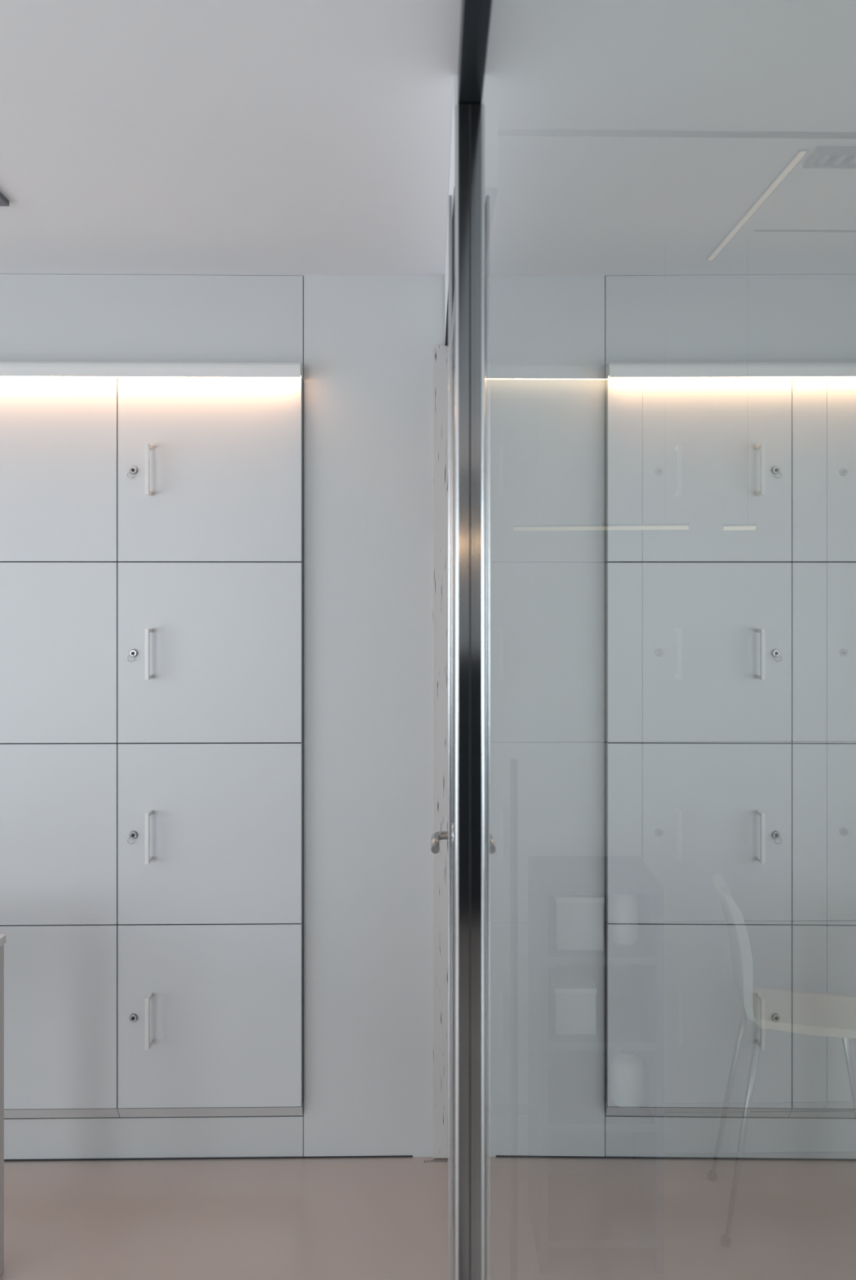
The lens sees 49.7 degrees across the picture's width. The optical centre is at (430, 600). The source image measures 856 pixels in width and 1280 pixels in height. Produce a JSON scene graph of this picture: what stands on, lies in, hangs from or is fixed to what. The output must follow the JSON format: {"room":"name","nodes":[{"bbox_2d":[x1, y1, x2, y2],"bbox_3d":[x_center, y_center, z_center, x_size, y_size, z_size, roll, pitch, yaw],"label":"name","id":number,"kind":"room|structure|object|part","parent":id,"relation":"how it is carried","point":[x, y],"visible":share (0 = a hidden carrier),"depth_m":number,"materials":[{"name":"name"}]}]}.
{"room":"office","nodes":[
{"label":"office","id":0,"kind":"room"},
{"bbox_2d":[0,1155,453,1279],"bbox_3d":[0.147,1.616,-0.147,7.200,0.100,7.105,0,0,-1],"label":"floor","id":1,"kind":"structure","parent":0,"point":[336,1218],"depth_m":2.33,"materials":[{"name":"plastic"}]},
{"bbox_2d":[0,933,6,1275],"bbox_3d":[-1.661,1.173,1.802,1.337,0.785,0.728,0,0,0],"label":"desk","id":2,"kind":"object","parent":1,"relation":"on","point":[2,936],"visible":1,"depth_m":2.15,"materials":[{"name":"white"}]},
{"bbox_2d":[424,1160,447,1162],"bbox_3d":[0.021,1.565,2.582,0.076,0.004,0.010,0,0,-4],"label":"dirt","id":3,"kind":"object","parent":1,"relation":"on","point":[428,1160],"visible":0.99,"depth_m":2.58,"materials":[{"name":"grey"}]},
{"bbox_2d":[448,0,855,1279],"bbox_3d":[0.063,0.326,0.430,0.061,2.478,2.420,0,0,0],"label":"glass wall","id":4,"kind":"structure","parent":1,"relation":"on","point":[655,200],"depth_m":0.28,"materials":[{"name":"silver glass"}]},
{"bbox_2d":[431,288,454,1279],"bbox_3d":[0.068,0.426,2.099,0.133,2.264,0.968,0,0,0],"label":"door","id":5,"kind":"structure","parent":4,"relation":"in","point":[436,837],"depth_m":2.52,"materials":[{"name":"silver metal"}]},
{"bbox_3d":[0.028,0.505,1.937,0.052,0.020,0.114,0,0,0],"label":"lever handle","id":6,"kind":"part","parent":5,"relation":"part of","materials":[{"name":"silver metal"}]},
{"bbox_3d":[0.067,1.517,2.095,0.025,0.082,0.849,0,0,0],"label":"rail","id":7,"kind":"part","parent":5,"relation":"part of","materials":[{"name":"silver metal"}]},
{"bbox_3d":[0.067,-0.670,2.095,0.025,0.072,0.849,0,0,0],"label":"rail","id":8,"kind":"part","parent":5,"relation":"part of","materials":[{"name":"silver metal"}]},
{"bbox_2d":[444,186,454,345],"bbox_3d":[0.079,-0.716,2.095,0.075,0.006,0.979,0,0,0],"label":"trim","id":9,"kind":"structure","parent":4,"relation":"attached to","point":[453,215],"depth_m":1.97,"materials":[{"name":"silver metal"}]},
{"bbox_2d":[444,75,457,342],"bbox_3d":[0.079,-0.816,2.098,0.076,0.194,0.986,0,0,0],"label":"trim","id":10,"kind":"structure","parent":4,"relation":"attached to","point":[451,180],"depth_m":1.77,"materials":[{"name":"white paint"}]},
{"bbox_3d":[0.068,0.360,1.593,0.039,2.408,0.045,0,0,0],"label":"post","id":11,"kind":"part","parent":4,"relation":"part of","materials":[{"name":"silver metal"}]},
{"bbox_2d":[0,0,462,276],"bbox_3d":[0.147,-0.964,-0.147,7.200,0.100,7.105,0,0,-1],"label":"ceiling","id":12,"kind":"structure","parent":0,"point":[138,137],"depth_m":1.82,"materials":[{"name":"white paint"}]},
{"bbox_2d":[0,192,8,206],"bbox_3d":[-1.258,-0.908,1.809,0.600,0.012,0.600,0,0,-1],"label":"ceiling vent","id":13,"kind":"object","parent":12,"relation":"in","point":[4,202],"visible":1,"depth_m":2.10,"materials":[{"name":"grey"}]},
{"bbox_2d":[303,275,444,1156],"bbox_3d":[0.095,0.326,2.905,7.200,2.480,0.600,0,0,-1],"label":"wall","id":14,"kind":"structure","parent":0,"point":[369,341],"depth_m":2.60,"materials":[{"name":"white paint"}]},
{"bbox_2d":[0,274,303,381],"bbox_3d":[-1.472,-0.788,2.829,2.219,0.250,0.498,0,0,-1],"label":"wall panel","id":15,"kind":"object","parent":14,"relation":"attached to","point":[44,317],"depth_m":2.59,"materials":[{"name":"grey paint"}]},
{"bbox_2d":[0,361,303,380],"bbox_3d":[-1.417,-0.637,2.546,2.121,0.050,0.065,0,0,-1],"label":"light strip","id":16,"kind":"object","parent":14,"relation":"attached to","point":[84,370],"visible":1,"depth_m":2.53,"materials":[{"name":"white paint"}]},
{"bbox_2d":[0,376,301,378],"bbox_3d":[-1.416,-0.615,2.528,2.118,0.006,0.016,0,0,-1],"label":"diffuser","id":17,"kind":"object","parent":16,"relation":"attached to","point":[154,377],"depth_m":2.54,"materials":[{"name":"white plastic"}]},
{"bbox_2d":[4,1114,303,1159],"bbox_3d":[-1.471,1.507,2.829,2.219,0.114,0.498,0,0,-1],"label":"trim","id":18,"kind":"structure","parent":14,"relation":"attached to","point":[218,1136],"depth_m":2.59,"materials":[{"name":"grey paint"}]},
{"bbox_2d":[0,924,119,1118],"bbox_3d":[-1.126,1.171,2.768,0.510,0.546,0.513,0,0,-1],"label":"locker","id":19,"kind":"object","parent":18,"relation":"on","point":[60,981],"visible":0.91,"depth_m":2.56,"materials":[{"name":"white laminate"}]},
{"bbox_2d":[0,742,119,924],"bbox_3d":[-1.126,0.647,2.768,0.510,0.502,0.513,0,0,-1],"label":"locker","id":20,"kind":"object","parent":19,"relation":"on","point":[59,801],"visible":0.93,"depth_m":2.56,"materials":[{"name":"white laminate"}]},
{"bbox_2d":[0,562,117,742],"bbox_3d":[-1.126,0.144,2.768,0.510,0.502,0.513,0,0,-1],"label":"locker","id":21,"kind":"object","parent":20,"relation":"on","point":[59,620],"visible":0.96,"depth_m":2.56,"materials":[{"name":"white laminate"}]},
{"bbox_2d":[0,377,119,562],"bbox_3d":[-1.126,-0.362,2.768,0.510,0.509,0.513,0,0,-1],"label":"locker","id":22,"kind":"object","parent":21,"relation":"on","point":[59,436],"visible":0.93,"depth_m":2.56,"materials":[{"name":"white laminate"}]},
{"bbox_3d":[-1.122,1.426,2.569,0.509,0.038,0.028,0,0,-1],"label":"rail","id":23,"kind":"part","parent":19,"relation":"part of","materials":[{"name":"grey metal"}]},
{"bbox_2d":[117,920,303,1117],"bbox_3d":[-0.615,1.171,2.777,0.510,0.546,0.513,0,0,-1],"label":"locker","id":24,"kind":"object","parent":18,"relation":"on","point":[211,1016],"visible":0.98,"depth_m":2.56,"materials":[{"name":"white laminate"}]},
{"bbox_3d":[-0.773,1.155,2.539,0.011,0.140,0.043,0,0,-1],"label":"handle","id":25,"kind":"part","parent":24,"relation":"part of","materials":[{"name":"white paint"}]},
{"bbox_3d":[-0.612,1.426,2.578,0.509,0.038,0.028,0,0,-1],"label":"rail","id":26,"kind":"part","parent":24,"relation":"part of","materials":[{"name":"grey metal"}]},
{"bbox_2d":[117,741,303,924],"bbox_3d":[-0.615,0.647,2.777,0.510,0.502,0.513,0,0,-1],"label":"locker","id":27,"kind":"object","parent":24,"relation":"on","point":[208,833],"visible":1,"depth_m":2.56,"materials":[{"name":"white laminate"}]},
{"bbox_3d":[-0.773,0.649,2.539,0.011,0.140,0.043,0,0,-1],"label":"handle","id":28,"kind":"part","parent":27,"relation":"part of","materials":[{"name":"white paint"}]},
{"bbox_2d":[117,562,303,742],"bbox_3d":[-0.615,0.144,2.777,0.510,0.502,0.513,0,0,-1],"label":"locker","id":29,"kind":"object","parent":27,"relation":"on","point":[208,652],"visible":1,"depth_m":2.56,"materials":[{"name":"white laminate"}]},
{"bbox_3d":[-0.773,0.146,2.539,0.011,0.140,0.043,0,0,-1],"label":"handle","id":30,"kind":"part","parent":29,"relation":"part of","materials":[{"name":"white paint"}]},
{"bbox_2d":[117,378,303,562],"bbox_3d":[-0.615,-0.362,2.777,0.510,0.509,0.513,0,0,-1],"label":"locker","id":31,"kind":"object","parent":29,"relation":"on","point":[210,470],"visible":1,"depth_m":2.56,"materials":[{"name":"white laminate"}]},
{"bbox_3d":[-0.773,-0.360,2.539,0.011,0.140,0.043,0,0,-1],"label":"handle","id":32,"kind":"part","parent":31,"relation":"part of","materials":[{"name":"white paint"}]},
{"bbox_2d":[4,1155,412,1161],"bbox_3d":[-1.314,1.564,2.580,2.528,0.004,0.002,0,0,-1],"label":"baseboard","id":33,"kind":"structure","parent":14,"relation":"attached to","point":[403,1156],"depth_m":2.59,"materials":[{"name":"grey rubber"}]},
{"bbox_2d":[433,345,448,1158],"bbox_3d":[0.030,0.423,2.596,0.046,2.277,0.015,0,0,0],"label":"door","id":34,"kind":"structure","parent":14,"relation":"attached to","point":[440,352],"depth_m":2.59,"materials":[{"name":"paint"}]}
]}

